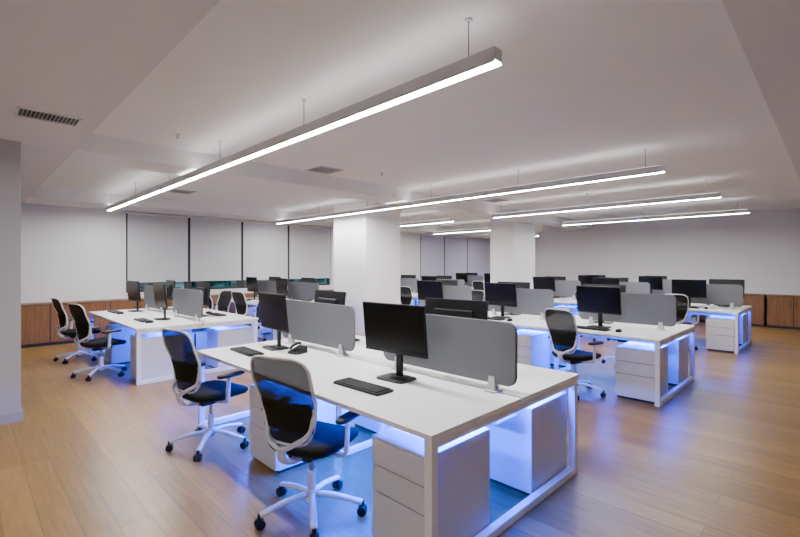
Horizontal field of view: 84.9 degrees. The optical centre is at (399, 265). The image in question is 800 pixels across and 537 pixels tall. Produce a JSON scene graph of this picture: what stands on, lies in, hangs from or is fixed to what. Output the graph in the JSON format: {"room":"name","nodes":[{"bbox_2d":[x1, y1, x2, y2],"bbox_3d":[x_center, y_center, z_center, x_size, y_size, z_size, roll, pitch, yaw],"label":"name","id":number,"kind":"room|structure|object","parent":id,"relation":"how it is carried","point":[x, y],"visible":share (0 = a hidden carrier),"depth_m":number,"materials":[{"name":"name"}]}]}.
{"room":"open-plan office","nodes":[
{"label":"open-plan office","id":0,"kind":"room"},
{"bbox_2d":[0,139,20,414],"bbox_3d":[-5.183,0.155,3.352,3.410,2.790,0.530,0,0,-45],"label":"wall","id":1,"kind":"structure","parent":0,"point":[10,151],"depth_m":4.31,"materials":[{"name":"grey paint"}]},
{"bbox_2d":[0,406,23,424],"bbox_3d":[-5.170,1.500,3.352,3.428,0.100,0.548,0,0,-45],"label":"baseboard","id":2,"kind":"structure","parent":1,"relation":"attached to","point":[8,418],"depth_m":4.31,"materials":[{"name":"grey paint"}]},
{"bbox_2d":[21,203,484,302],"bbox_3d":[-2.758,0.050,13.364,21.000,3.000,0.200,0,0,-45],"label":"wall","id":3,"kind":"structure","parent":0,"point":[68,253],"depth_m":9.22,"materials":[{"name":"paint"}]},
{"bbox_2d":[126,213,187,292],"bbox_3d":[-5.731,-0.295,10.348,1.350,1.790,0.080,0,0,-45],"label":"window","id":4,"kind":"structure","parent":3,"relation":"in","point":[186,282],"depth_m":9.87,"materials":[{"name":"black"}]},
{"bbox_2d":[128,212,187,282],"bbox_3d":[-5.664,-0.421,10.282,1.290,1.602,0.045,0,0,-45],"label":"roller blind","id":5,"kind":"object","parent":4,"relation":"attached to","point":[157,243],"visible":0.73,"depth_m":10.25,"materials":[{"name":"fabric"}]},
{"bbox_2d":[188,218,240,289],"bbox_3d":[-4.773,-0.295,11.307,1.360,1.790,0.080,0,0,-45],"label":"window","id":6,"kind":"structure","parent":3,"relation":"in","point":[189,281],"depth_m":10.81,"materials":[{"name":"black"}]},
{"bbox_2d":[190,217,241,280],"bbox_3d":[-4.706,-0.421,11.240,1.300,1.602,0.045,0,0,-45],"label":"roller blind","id":7,"kind":"object","parent":6,"relation":"attached to","point":[215,244],"visible":1,"depth_m":11.21,"materials":[{"name":"fabric"}]},
{"bbox_2d":[241,222,287,287],"bbox_3d":[-3.797,-0.295,12.282,1.400,1.790,0.080,0,0,-45],"label":"window","id":8,"kind":"structure","parent":3,"relation":"in","point":[242,280],"depth_m":11.78,"materials":[{"name":"black"}]},
{"bbox_2d":[243,221,287,279],"bbox_3d":[-3.730,-0.421,12.216,1.340,1.602,0.045,0,0,-45],"label":"roller blind","id":9,"kind":"object","parent":8,"relation":"attached to","point":[265,244],"visible":1,"depth_m":12.19,"materials":[{"name":"fabric"}]},
{"bbox_2d":[288,225,329,284],"bbox_3d":[-2.772,-0.295,13.308,1.500,1.790,0.080,0,0,-45],"label":"window","id":10,"kind":"structure","parent":3,"relation":"in","point":[328,279],"depth_m":12.77,"materials":[{"name":"black"}]},
{"bbox_2d":[289,224,330,278],"bbox_3d":[-2.705,-0.421,13.241,1.440,1.602,0.045,0,0,-45],"label":"roller blind","id":11,"kind":"object","parent":10,"relation":"attached to","point":[309,246],"visible":0.95,"depth_m":13.22,"materials":[{"name":"fabric"}]},
{"bbox_2d":[421,234,444,280],"bbox_3d":[1.308,-0.331,17.254,1.390,1.782,0.045,0,0,-45],"label":"roller blind","id":12,"kind":"object","parent":3,"relation":"attached to","point":[432,246],"visible":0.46,"depth_m":17.25,"materials":[{"name":"fabric"}]},
{"bbox_2d":[445,236,466,278],"bbox_3d":[2.369,-0.331,18.314,1.490,1.782,0.045,0,0,-45],"label":"roller blind","id":13,"kind":"object","parent":3,"relation":"attached to","point":[455,247],"visible":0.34,"depth_m":18.29,"materials":[{"name":"fabric"}]},
{"bbox_2d":[467,239,483,278],"bbox_3d":[3.486,-0.295,19.566,1.800,1.790,0.080,0,0,-45],"label":"window","id":14,"kind":"structure","parent":3,"relation":"in","point":[467,239],"depth_m":18.95,"materials":[{"name":"black"}]},
{"bbox_2d":[468,238,489,277],"bbox_3d":[3.553,-0.331,19.499,1.740,1.782,0.045,0,0,-45],"label":"roller blind","id":15,"kind":"object","parent":14,"relation":"attached to","point":[478,249],"visible":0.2,"depth_m":19.49,"materials":[{"name":"fabric"}]},
{"bbox_2d":[0,322,799,536],"bbox_3d":[2.333,1.600,8.273,21.400,0.100,14.800,0,0,-45],"label":"floor","id":16,"kind":"structure","parent":0,"point":[720,457],"depth_m":3.45,"materials":[{"name":"brown wood"}]},
{"bbox_2d":[51,297,103,363],"bbox_3d":[-5.305,1.027,7.218,0.673,1.046,0.713,0,0,37],"label":"office chair","id":17,"kind":"object","parent":16,"relation":"on","point":[57,304],"visible":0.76,"depth_m":7.03,"materials":[{"name":"white plastic"}]},
{"bbox_2d":[21,298,149,347],"bbox_3d":[-6.954,1.140,8.652,4.020,0.820,0.450,0,0,-45],"label":"storage cabinet","id":18,"kind":"object","parent":16,"relation":"on","point":[39,321],"visible":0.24,"depth_m":8.53,"materials":[{"name":"brown wood"}]},
{"bbox_2d":[68,303,126,381],"bbox_3d":[-4.230,1.027,6.171,0.673,1.046,0.713,0,0,30],"label":"office chair","id":19,"kind":"object","parent":16,"relation":"on","point":[77,312],"visible":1,"depth_m":6.00,"materials":[{"name":"black fabric"}]},
{"bbox_2d":[105,324,135,363],"bbox_3d":[-4.430,1.250,7.124,0.550,0.600,0.420,0,0,-45],"label":"drawer pedestal","id":20,"kind":"object","parent":16,"relation":"on","point":[118,354],"visible":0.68,"depth_m":6.89,"materials":[{"name":"metal"}]},
{"bbox_2d":[130,332,173,379],"bbox_3d":[-3.376,1.250,6.071,0.550,0.600,0.420,0,0,-45],"label":"drawer pedestal","id":21,"kind":"object","parent":16,"relation":"on","point":[156,362],"visible":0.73,"depth_m":5.88,"materials":[{"name":"metal"}]},
{"bbox_2d":[89,307,257,385],"bbox_3d":[-3.864,1.180,7.294,1.690,0.740,2.978,0,0,-45],"label":"desk","id":22,"kind":"object","parent":16,"relation":"on","point":[185,323],"visible":0.65,"depth_m":6.50,"materials":[{"name":"white laminate"}]},
{"bbox_2d":[126,281,142,311],"bbox_3d":[-4.742,0.538,7.832,0.580,0.544,0.200,0,0,41],"label":"computer monitor","id":23,"kind":"object","parent":22,"relation":"on","point":[133,288],"visible":1,"depth_m":7.79,"materials":[{"name":"black plastic"}]},
{"bbox_2d":[144,285,166,312],"bbox_3d":[-4.388,0.583,7.817,0.100,0.455,1.200,0,0,-45],"label":"privacy screen","id":24,"kind":"object","parent":22,"relation":"on","point":[149,301],"visible":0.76,"depth_m":7.99,"materials":[{"name":"grey fabric"}]},
{"bbox_2d":[153,283,170,319],"bbox_3d":[-3.618,0.538,6.650,0.200,0.544,0.580,0,0,-43],"label":"computer monitor","id":25,"kind":"object","parent":22,"relation":"on","point":[160,297],"visible":1,"depth_m":6.60,"materials":[{"name":"black plastic"}]},
{"bbox_2d":[165,280,175,309],"bbox_3d":[-4.336,0.538,8.164,0.200,0.544,0.580,0,0,-41],"label":"computer monitor","id":26,"kind":"object","parent":22,"relation":"on","point":[170,284],"visible":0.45,"depth_m":8.07,"materials":[{"name":"black plastic"}]},
{"bbox_2d":[173,288,202,321],"bbox_3d":[-3.263,0.583,6.693,0.100,0.455,1.200,0,0,-45],"label":"privacy screen","id":27,"kind":"object","parent":22,"relation":"on","point":[188,302],"visible":1,"depth_m":6.61,"materials":[{"name":"grey fabric"}]},
{"bbox_2d":[196,282,210,316],"bbox_3d":[-3.212,0.538,7.046,0.200,0.544,0.580,0,0,-43],"label":"computer monitor","id":28,"kind":"object","parent":22,"relation":"on","point":[205,288],"visible":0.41,"depth_m":6.92,"materials":[{"name":"black plastic"}]},
{"bbox_2d":[188,332,206,350],"bbox_3d":[-3.695,1.250,7.859,0.550,0.600,0.420,0,0,-45],"label":"drawer pedestal","id":29,"kind":"object","parent":16,"relation":"on","point":[201,338],"visible":0.11,"depth_m":7.73,"materials":[{"name":"metal"}]},
{"bbox_2d":[161,328,248,461],"bbox_3d":[-1.646,1.027,3.785,0.673,1.046,0.713,0,0,33],"label":"office chair","id":30,"kind":"object","parent":16,"relation":"on","point":[179,344],"visible":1,"depth_m":3.60,"materials":[{"name":"black fabric"}]},
{"bbox_2d":[216,290,231,312],"bbox_3d":[-3.739,1.027,8.770,0.673,1.046,0.713,0,0,31],"label":"office chair","id":31,"kind":"object","parent":16,"relation":"on","point":[224,300],"visible":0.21,"depth_m":9.03,"materials":[{"name":"black fabric"}]},
{"bbox_2d":[167,293,287,313],"bbox_3d":[-4.091,1.140,11.515,4.020,0.820,0.450,0,0,-45],"label":"storage cabinet","id":32,"kind":"object","parent":16,"relation":"on","point":[232,308],"visible":0.04,"depth_m":11.04,"materials":[{"name":"brown wood"}]},
{"bbox_2d":[207,324,252,367],"bbox_3d":[-2.641,1.250,6.806,0.550,0.600,0.420,0,0,-45],"label":"drawer pedestal","id":33,"kind":"object","parent":16,"relation":"on","point":[231,335],"visible":0.69,"depth_m":6.64,"materials":[{"name":"metal"}]},
{"bbox_2d":[231,291,266,341],"bbox_3d":[-3.085,1.027,9.014,0.673,1.046,0.713,0,0,35],"label":"office chair","id":34,"kind":"object","parent":16,"relation":"on","point":[238,297],"visible":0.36,"depth_m":8.77,"materials":[{"name":"white plastic"}]},
{"bbox_2d":[247,307,271,333],"bbox_3d":[-3.284,1.250,9.967,0.550,0.600,0.420,0,0,-45],"label":"drawer pedestal","id":35,"kind":"object","parent":16,"relation":"on","point":[251,312],"visible":0.23,"depth_m":9.82,"materials":[{"name":"metal"}]},
{"bbox_2d":[231,296,351,338],"bbox_3d":[-2.719,1.180,10.136,1.690,0.740,2.978,0,0,-45],"label":"desk","id":36,"kind":"object","parent":16,"relation":"on","point":[252,302],"visible":0.12,"depth_m":9.70,"materials":[{"name":"white laminate"}]},
{"bbox_2d":[246,277,257,299],"bbox_3d":[-3.565,0.538,10.610,0.200,0.544,0.580,0,0,-42],"label":"computer monitor","id":37,"kind":"object","parent":36,"relation":"on","point":[252,286],"visible":0.92,"depth_m":10.56,"materials":[{"name":"black plastic"}]},
{"bbox_2d":[255,280,276,297],"bbox_3d":[-3.242,0.583,10.660,0.100,0.455,1.200,0,0,-45],"label":"privacy screen","id":38,"kind":"object","parent":36,"relation":"on","point":[265,286],"visible":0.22,"depth_m":10.65,"materials":[{"name":"grey fabric"}]},
{"bbox_2d":[275,278,287,294],"bbox_3d":[-2.568,0.538,9.594,0.200,0.544,0.580,0,0,-38],"label":"computer monitor","id":39,"kind":"object","parent":36,"relation":"on","point":[281,283],"visible":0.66,"depth_m":9.53,"materials":[{"name":"black plastic"}]},
{"bbox_2d":[288,282,318,301],"bbox_3d":[-2.118,0.583,9.535,0.100,0.455,1.200,0,0,-45],"label":"privacy screen","id":40,"kind":"object","parent":36,"relation":"on","point":[303,291],"visible":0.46,"depth_m":9.52,"materials":[{"name":"grey fabric"}]},
{"bbox_2d":[250,383,335,472],"bbox_3d":[-0.870,1.250,3.564,0.550,0.600,0.420,0,0,-45],"label":"drawer pedestal","id":41,"kind":"object","parent":16,"relation":"on","point":[260,449],"visible":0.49,"depth_m":3.42,"materials":[{"name":"metal"}]},
{"bbox_2d":[250,355,366,536],"bbox_3d":[-0.564,1.027,2.744,0.673,1.046,0.713,0,0,25],"label":"office chair","id":42,"kind":"object","parent":16,"relation":"on","point":[284,386],"visible":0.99,"depth_m":2.53,"materials":[{"name":"black fabric"}]},
{"bbox_2d":[334,201,399,334],"bbox_3d":[-0.799,0.050,10.543,1.080,3.000,1.200,0,0,-45],"label":"column","id":43,"kind":"structure","parent":16,"relation":"on","point":[366,245],"depth_m":10.09,"materials":[{"name":"white paint"}]},
{"bbox_2d":[351,415,391,432],"bbox_3d":[-0.134,1.250,4.299,0.550,0.600,0.420,0,0,-45],"label":"drawer pedestal","id":44,"kind":"object","parent":16,"relation":"on","point":[361,421],"visible":0.02,"depth_m":4.08,"materials":[{"name":"metal"}]},
{"bbox_2d":[196,335,578,536],"bbox_3d":[-0.304,1.180,3.733,1.690,0.740,2.978,0,0,-45],"label":"desk","id":45,"kind":"object","parent":16,"relation":"on","point":[440,408],"visible":0.59,"depth_m":2.85,"materials":[{"name":"white laminate"}]},
{"bbox_2d":[230,346,263,356],"bbox_3d":[-1.439,0.798,4.098,0.145,0.022,0.440,0,0,-43],"label":"keyboard","id":46,"kind":"object","parent":45,"relation":"on","point":[246,351],"visible":1,"depth_m":4.04,"materials":[{"name":"black plastic"}]},
{"bbox_2d":[258,292,288,350],"bbox_3d":[-1.226,0.538,4.309,0.200,0.544,0.580,0,0,-41],"label":"computer monitor","id":47,"kind":"object","parent":45,"relation":"on","point":[273,308],"visible":0.98,"depth_m":4.26,"materials":[{"name":"black plastic"}]},
{"bbox_2d":[288,342,307,354],"bbox_3d":[-0.951,0.761,4.062,0.120,0.097,0.140,0,0,35],"label":"desk phone","id":48,"kind":"object","parent":45,"relation":"on","point":[300,349],"visible":1,"depth_m":4.04,"materials":[{"name":"black plastic"}]},
{"bbox_2d":[282,299,354,356],"bbox_3d":[-0.827,0.583,4.257,0.100,0.455,1.200,0,0,-45],"label":"privacy screen","id":49,"kind":"object","parent":45,"relation":"on","point":[324,324],"visible":0.83,"depth_m":4.14,"materials":[{"name":"grey fabric"}]},
{"bbox_2d":[314,290,345,304],"bbox_3d":[-0.789,0.538,4.678,0.200,0.544,0.580,0,0,-42],"label":"computer monitor","id":50,"kind":"object","parent":45,"relation":"on","point":[321,296],"visible":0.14,"depth_m":4.66,"materials":[{"name":"black plastic"}]},
{"bbox_2d":[333,377,392,395],"bbox_3d":[-0.251,0.798,2.910,0.440,0.022,0.145,0,0,43],"label":"keyboard","id":51,"kind":"object","parent":45,"relation":"on","point":[352,383],"visible":1,"depth_m":2.87,"materials":[{"name":"black plastic"}]},
{"bbox_2d":[362,301,427,383],"bbox_3d":[-0.026,0.538,3.137,0.580,0.544,0.200,0,0,41],"label":"computer monitor","id":52,"kind":"object","parent":45,"relation":"on","point":[400,330],"visible":1,"depth_m":3.09,"materials":[{"name":"black plastic"}]},
{"bbox_2d":[383,314,517,393],"bbox_3d":[0.297,0.583,3.132,0.100,0.455,1.200,0,0,-45],"label":"privacy screen","id":53,"kind":"object","parent":45,"relation":"on","point":[478,349],"visible":0.72,"depth_m":2.93,"materials":[{"name":"grey fabric"}]},
{"bbox_2d":[425,298,488,319],"bbox_3d":[0.415,0.538,3.474,0.580,0.544,0.200,0,0,39],"label":"computer monitor","id":54,"kind":"object","parent":45,"relation":"on","point":[475,309],"visible":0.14,"depth_m":3.46,"materials":[{"name":"black plastic"}]},
{"bbox_2d":[400,286,419,305],"bbox_3d":[0.274,1.027,11.171,0.673,1.046,0.713,0,0,35],"label":"office chair","id":55,"kind":"object","parent":16,"relation":"on","point":[406,297],"visible":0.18,"depth_m":10.91,"materials":[{"name":"white plastic"}]},
{"bbox_2d":[412,293,419,304],"bbox_3d":[0.640,1.180,12.293,1.690,0.740,2.978,0,0,-45],"label":"desk","id":56,"kind":"object","parent":16,"relation":"on","point":[415,297],"visible":0.02,"depth_m":12.13,"materials":[{"name":"white laminate"}]},
{"bbox_2d":[400,278,418,293],"bbox_3d":[0.117,0.583,12.816,0.100,0.455,1.200,0,0,-45],"label":"privacy screen","id":57,"kind":"object","parent":56,"relation":"on","point":[410,282],"visible":0.34,"depth_m":12.58,"materials":[{"name":"grey fabric"}]},
{"bbox_2d":[372,427,489,536],"bbox_3d":[0.184,1.250,2.510,0.550,0.600,0.420,0,0,-45],"label":"drawer pedestal","id":58,"kind":"object","parent":16,"relation":"on","point":[397,454],"visible":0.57,"depth_m":2.36,"materials":[{"name":"metal"}]},
{"bbox_2d":[472,290,484,300],"bbox_3d":[1.399,1.027,8.907,0.673,1.046,0.713,0,0,40],"label":"office chair","id":59,"kind":"object","parent":16,"relation":"on","point":[479,295],"visible":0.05,"depth_m":9.12,"materials":[{"name":"white plastic"}]},
{"bbox_2d":[490,218,534,288],"bbox_3d":[3.320,0.050,12.838,1.250,3.000,0.740,0,0,-45],"label":"column","id":60,"kind":"structure","parent":16,"relation":"on","point":[512,243],"depth_m":12.46,"materials":[{"name":"white paint"}]},
{"bbox_2d":[485,391,566,495],"bbox_3d":[0.919,1.250,3.246,0.550,0.600,0.420,0,0,-45],"label":"drawer pedestal","id":61,"kind":"object","parent":16,"relation":"on","point":[528,449],"visible":0.63,"depth_m":3.02,"materials":[{"name":"metal"}]},
{"bbox_2d":[517,329,549,368],"bbox_3d":[1.824,1.250,6.258,0.550,0.600,0.420,0,0,-45],"label":"drawer pedestal","id":62,"kind":"object","parent":16,"relation":"on","point":[533,345],"visible":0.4,"depth_m":6.04,"materials":[{"name":"metal"}]},
{"bbox_2d":[547,331,579,366],"bbox_3d":[2.560,1.250,6.993,0.550,0.600,0.420,0,0,-45],"label":"drawer pedestal","id":63,"kind":"object","parent":16,"relation":"on","point":[561,364],"visible":0.16,"depth_m":6.80,"materials":[{"name":"metal"}]},
{"bbox_2d":[544,308,605,400],"bbox_3d":[2.130,1.027,5.344,0.713,1.046,0.673,0,0,-33],"label":"office chair","id":64,"kind":"object","parent":16,"relation":"on","point":[561,324],"visible":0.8,"depth_m":5.17,"materials":[{"name":"black fabric"}]},
{"bbox_2d":[488,311,695,406],"bbox_3d":[1.863,1.180,6.954,1.690,0.740,4.468,0,0,-45],"label":"desk","id":65,"kind":"object","parent":16,"relation":"on","point":[630,331],"visible":0.34,"depth_m":5.58,"materials":[{"name":"white laminate"}]},
{"bbox_2d":[417,280,442,299],"bbox_3d":[0.558,0.538,7.917,0.580,0.544,0.200,0,0,43],"label":"computer monitor","id":66,"kind":"object","parent":65,"relation":"on","point":[425,289],"visible":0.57,"depth_m":7.88,"materials":[{"name":"black plastic"}]},
{"bbox_2d":[420,285,471,305],"bbox_3d":[0.813,0.583,8.005,0.100,0.455,1.200,0,0,-45],"label":"privacy screen","id":67,"kind":"object","parent":65,"relation":"on","point":[449,292],"visible":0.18,"depth_m":7.79,"materials":[{"name":"grey fabric"}]},
{"bbox_2d":[484,283,516,318],"bbox_3d":[1.595,0.538,6.873,0.200,0.544,0.580,0,0,-42],"label":"computer monitor","id":68,"kind":"object","parent":65,"relation":"on","point":[498,294],"visible":0.91,"depth_m":6.83,"materials":[{"name":"black plastic"}]},
{"bbox_2d":[497,281,529,314],"bbox_3d":[1.876,0.538,7.306,0.580,0.544,0.200,0,0,39],"label":"computer monitor","id":69,"kind":"object","parent":65,"relation":"on","point":[525,285],"visible":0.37,"depth_m":7.24,"materials":[{"name":"black plastic"}]},
{"bbox_2d":[488,288,553,319],"bbox_3d":[1.867,0.583,6.951,0.100,0.455,1.200,0,0,-45],"label":"privacy screen","id":70,"kind":"object","parent":65,"relation":"on","point":[529,301],"visible":0.65,"depth_m":6.78,"materials":[{"name":"grey fabric"}]},
{"bbox_2d":[576,286,621,327],"bbox_3d":[2.634,0.538,5.781,0.200,0.544,0.580,0,0,-40],"label":"computer monitor","id":71,"kind":"object","parent":65,"relation":"on","point":[601,300],"visible":0.87,"depth_m":5.75,"materials":[{"name":"black plastic"}]},
{"bbox_2d":[583,284,625,323],"bbox_3d":[2.903,0.538,6.253,0.580,0.544,0.200,0,0,40],"label":"computer monitor","id":72,"kind":"object","parent":65,"relation":"on","point":[622,287],"visible":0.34,"depth_m":6.20,"materials":[{"name":"black plastic"}]},
{"bbox_2d":[579,292,676,330],"bbox_3d":[2.991,0.583,5.827,0.100,0.455,1.200,0,0,-45],"label":"privacy screen","id":73,"kind":"object","parent":65,"relation":"on","point":[660,310],"visible":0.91,"depth_m":5.63,"materials":[{"name":"grey fabric"}]},
{"bbox_2d":[615,341,667,403],"bbox_3d":[2.878,1.250,5.204,0.550,0.600,0.420,0,0,-45],"label":"drawer pedestal","id":74,"kind":"object","parent":16,"relation":"on","point":[634,361],"visible":0.98,"depth_m":5.04,"materials":[{"name":"metal"}]},
{"bbox_2d":[554,297,751,353],"bbox_3d":[4.957,1.180,9.843,1.690,0.740,4.468,0,0,-45],"label":"desk","id":75,"kind":"object","parent":16,"relation":"on","point":[713,309],"visible":0.27,"depth_m":8.36,"materials":[{"name":"white laminate"}]},
{"bbox_2d":[533,277,554,291],"bbox_3d":[3.592,0.538,10.863,0.200,0.544,0.580,0,0,-44],"label":"computer monitor","id":76,"kind":"object","parent":75,"relation":"on","point":[548,283],"visible":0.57,"depth_m":10.81,"materials":[{"name":"black plastic"}]},
{"bbox_2d":[553,280,580,299],"bbox_3d":[3.907,0.583,10.893,0.100,0.455,1.200,0,0,-45],"label":"privacy screen","id":77,"kind":"object","parent":75,"relation":"on","point":[563,288],"visible":0.38,"depth_m":10.72,"materials":[{"name":"grey fabric"}]},
{"bbox_2d":[593,278,619,284],"bbox_3d":[4.641,0.538,9.815,0.200,0.544,0.580,0,0,-42],"label":"computer monitor","id":78,"kind":"object","parent":75,"relation":"on","point":[605,281],"visible":0.27,"depth_m":9.76,"materials":[{"name":"black plastic"}]},
{"bbox_2d":[620,282,649,293],"bbox_3d":[4.960,0.583,9.839,0.100,0.455,1.200,0,0,-45],"label":"privacy screen","id":79,"kind":"object","parent":75,"relation":"on","point":[631,287],"visible":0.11,"depth_m":9.58,"materials":[{"name":"grey fabric"}]},
{"bbox_2d":[671,279,706,306],"bbox_3d":[5.740,0.538,8.682,0.580,0.544,0.200,0,0,38],"label":"computer monitor","id":80,"kind":"object","parent":75,"relation":"on","point":[691,288],"visible":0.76,"depth_m":8.63,"materials":[{"name":"black plastic"}]},
{"bbox_2d":[670,284,742,307],"bbox_3d":[6.085,0.583,8.715,0.100,0.455,1.200,0,0,-45],"label":"privacy screen","id":81,"kind":"object","parent":75,"relation":"on","point":[719,294],"visible":0.52,"depth_m":8.50,"materials":[{"name":"grey fabric"}]},
{"bbox_2d":[709,279,744,306],"bbox_3d":[6.519,0.538,8.740,0.200,0.544,0.580,0,0,-45],"label":"computer monitor","id":82,"kind":"object","parent":75,"relation":"on","point":[711,281],"visible":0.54,"depth_m":8.71,"materials":[{"name":"black plastic"}]},
{"bbox_2d":[645,335,688,385],"bbox_3d":[3.613,1.250,5.940,0.550,0.600,0.420,0,0,-45],"label":"drawer pedestal","id":83,"kind":"object","parent":16,"relation":"on","point":[678,351],"visible":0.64,"depth_m":5.67,"materials":[{"name":"metal"}]},
{"bbox_2d":[671,294,697,351],"bbox_3d":[5.139,1.027,8.145,0.673,1.046,0.713,0,0,37],"label":"office chair","id":84,"kind":"object","parent":16,"relation":"on","point":[682,300],"visible":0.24,"depth_m":7.86,"materials":[{"name":"white plastic"}]},
{"bbox_2d":[706,315,738,352],"bbox_3d":[5.971,1.250,8.093,0.550,0.600,0.420,0,0,-45],"label":"drawer pedestal","id":85,"kind":"object","parent":16,"relation":"on","point":[719,329],"visible":0.98,"depth_m":7.91,"materials":[{"name":"laminate"}]},
{"bbox_2d":[696,293,766,326],"bbox_3d":[8.312,1.140,12.272,3.020,0.820,0.450,0,0,45],"label":"storage cabinet","id":86,"kind":"object","parent":16,"relation":"on","point":[757,301],"visible":0.09,"depth_m":11.20,"materials":[{"name":"brown wood"}]},
{"bbox_2d":[739,313,746,344],"bbox_3d":[6.707,1.250,8.828,0.550,0.600,0.420,0,0,-45],"label":"drawer pedestal","id":87,"kind":"object","parent":16,"relation":"on","point":[743,318],"visible":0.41,"depth_m":8.53,"materials":[{"name":"metal"}]},
{"bbox_2d":[766,294,799,329],"bbox_3d":[10.469,1.140,10.115,3.020,0.820,0.450,0,0,45],"label":"storage cabinet","id":88,"kind":"object","parent":16,"relation":"on","point":[783,311],"visible":1,"depth_m":10.81,"materials":[{"name":"brown wood"}]},
{"bbox_3d":[6.403,1.180,12.187,1.690,0.740,2.978,0,0,-45],"label":"desk","id":89,"kind":"object","parent":16,"relation":"on","visible":0},
{"bbox_2d":[578,275,598,285],"bbox_3d":[5.501,0.538,12.730,0.580,0.544,0.200,0,0,38],"label":"computer monitor","id":90,"kind":"object","parent":89,"relation":"on","point":[584,279],"visible":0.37,"depth_m":12.72,"materials":[{"name":"black plastic"}]},
{"bbox_2d":[638,276,662,293],"bbox_3d":[6.647,0.538,11.578,0.200,0.544,0.580,0,0,-42],"label":"computer monitor","id":91,"kind":"object","parent":89,"relation":"on","point":[656,282],"visible":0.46,"depth_m":11.49,"materials":[{"name":"black plastic"}]},
{"bbox_2d":[653,279,671,293],"bbox_3d":[7.004,0.583,11.586,0.100,0.455,1.200,0,0,-45],"label":"privacy screen","id":92,"kind":"object","parent":89,"relation":"on","point":[667,283],"visible":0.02,"depth_m":11.55,"materials":[{"name":"grey fabric"}]},
{"bbox_3d":[3.186,1.180,16.253,1.690,0.740,2.978,0,0,-45],"label":"desk","id":93,"kind":"object","parent":16,"relation":"on","visible":0},
{"bbox_2d":[465,275,482,285],"bbox_3d":[2.662,0.583,16.776,0.100,0.455,1.200,0,0,-45],"label":"privacy screen","id":94,"kind":"object","parent":93,"relation":"on","point":[471,278],"visible":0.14,"depth_m":16.66,"materials":[{"name":"grey fabric"}]},
{"bbox_2d":[40,0,799,232],"bbox_3d":[2.333,-1.500,8.273,21.400,0.100,14.800,0,0,-45],"label":"ceiling","id":95,"kind":"structure","parent":0,"point":[580,88],"depth_m":4.02,"materials":[{"name":"paint"}]},
{"bbox_2d":[0,0,219,202],"bbox_3d":[-4.890,-1.345,3.369,3.850,0.210,10.920,0,0,-45],"label":"ceiling soffit","id":96,"kind":"structure","parent":95,"relation":"attached to","point":[74,58],"depth_m":2.62,"materials":[{"name":"white paint"}]},
{"bbox_2d":[14,106,82,126],"bbox_3d":[-2.910,-1.232,3.624,0.420,0.015,0.270,0,0,-45],"label":"ceiling vent","id":97,"kind":"object","parent":96,"relation":"in","point":[20,111],"visible":1,"depth_m":3.62,"materials":[{"name":"white plastic"}]},
{"bbox_2d":[25,187,489,238],"bbox_3d":[-0.972,-1.345,14.301,17.150,0.210,1.000,0,0,-45],"label":"ceiling soffit","id":98,"kind":"structure","parent":95,"relation":"attached to","point":[43,195],"depth_m":9.94,"materials":[{"name":"white paint"}]},
{"bbox_2d":[106,17,501,210],"bbox_3d":[-2.698,-1.288,5.668,0.075,0.325,9.170,0,0,-45],"label":"pendant lamp","id":99,"kind":"object","parent":95,"relation":"hanging from","point":[490,58],"visible":0.92,"depth_m":3.23,"materials":[{"name":"silver metal"}]},
{"bbox_2d":[307,166,343,173],"bbox_3d":[-1.124,-1.442,6.583,0.400,0.015,0.400,0,0,-45],"label":"ceiling vent","id":100,"kind":"object","parent":95,"relation":"in","point":[320,169],"visible":1,"depth_m":6.58,"materials":[{"name":"white plastic"}]},
{"bbox_2d":[66,134,591,229],"bbox_3d":[1.248,-1.345,9.818,13.950,0.210,0.580,0,0,-45],"label":"ceiling beam","id":101,"kind":"structure","parent":95,"relation":"attached to","point":[97,149],"depth_m":6.41,"materials":[{"name":"white paint"}]},
{"bbox_2d":[400,214,453,226],"bbox_3d":[0.212,-1.288,12.233,0.075,0.325,3.200,0,0,-45],"label":"pendant lamp","id":102,"kind":"object","parent":95,"relation":"hanging from","point":[446,219],"visible":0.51,"depth_m":11.68,"materials":[{"name":"silver metal"}]},
{"bbox_2d":[433,220,489,233],"bbox_3d":[2.086,-1.288,14.602,0.075,0.325,2.500,0,0,-45],"label":"pendant lamp","id":103,"kind":"object","parent":95,"relation":"hanging from","point":[478,229],"visible":0.79,"depth_m":14.59,"materials":[{"name":"silver metal"}]},
{"bbox_2d":[276,148,664,223],"bbox_3d":[-0.060,-1.288,8.475,0.075,0.325,9.130,0,0,-45],"label":"pendant lamp","id":104,"kind":"object","parent":95,"relation":"hanging from","point":[657,169],"visible":0.94,"depth_m":6.71,"materials":[{"name":"silver metal"}]},
{"bbox_2d":[493,179,720,217],"bbox_3d":[3.730,-1.288,8.715,0.075,0.325,4.350,0,0,-45],"label":"pendant lamp","id":105,"kind":"object","parent":95,"relation":"hanging from","point":[716,194],"visible":1,"depth_m":8.28,"materials":[{"name":"silver metal"}]},
{"bbox_2d":[562,209,748,225],"bbox_3d":[5.968,-1.288,10.720,0.075,0.325,4.080,0,0,-45],"label":"pendant lamp","id":106,"kind":"object","parent":95,"relation":"hanging from","point":[740,211],"visible":1,"depth_m":10.41,"materials":[{"name":"silver metal"}]},
{"bbox_2d":[722,0,799,178],"bbox_3d":[5.098,-1.345,3.246,17.800,0.210,3.380,0,0,-45],"label":"ceiling soffit","id":107,"kind":"structure","parent":95,"relation":"attached to","point":[767,31],"depth_m":2.54,"materials":[{"name":"white paint"}]},
{"bbox_2d":[535,233,542,276],"bbox_3d":[6.081,0.050,19.516,0.200,3.000,4.000,0,0,-45],"label":"wall","id":108,"kind":"structure","parent":0,"point":[538,239],"depth_m":19.30,"materials":[{"name":"paint"}]},
{"bbox_2d":[543,208,799,321],"bbox_3d":[8.945,0.050,12.127,0.200,3.000,10.500,0,0,-45],"label":"wall","id":109,"kind":"structure","parent":0,"point":[761,249],"depth_m":12.57,"materials":[{"name":"paint"}]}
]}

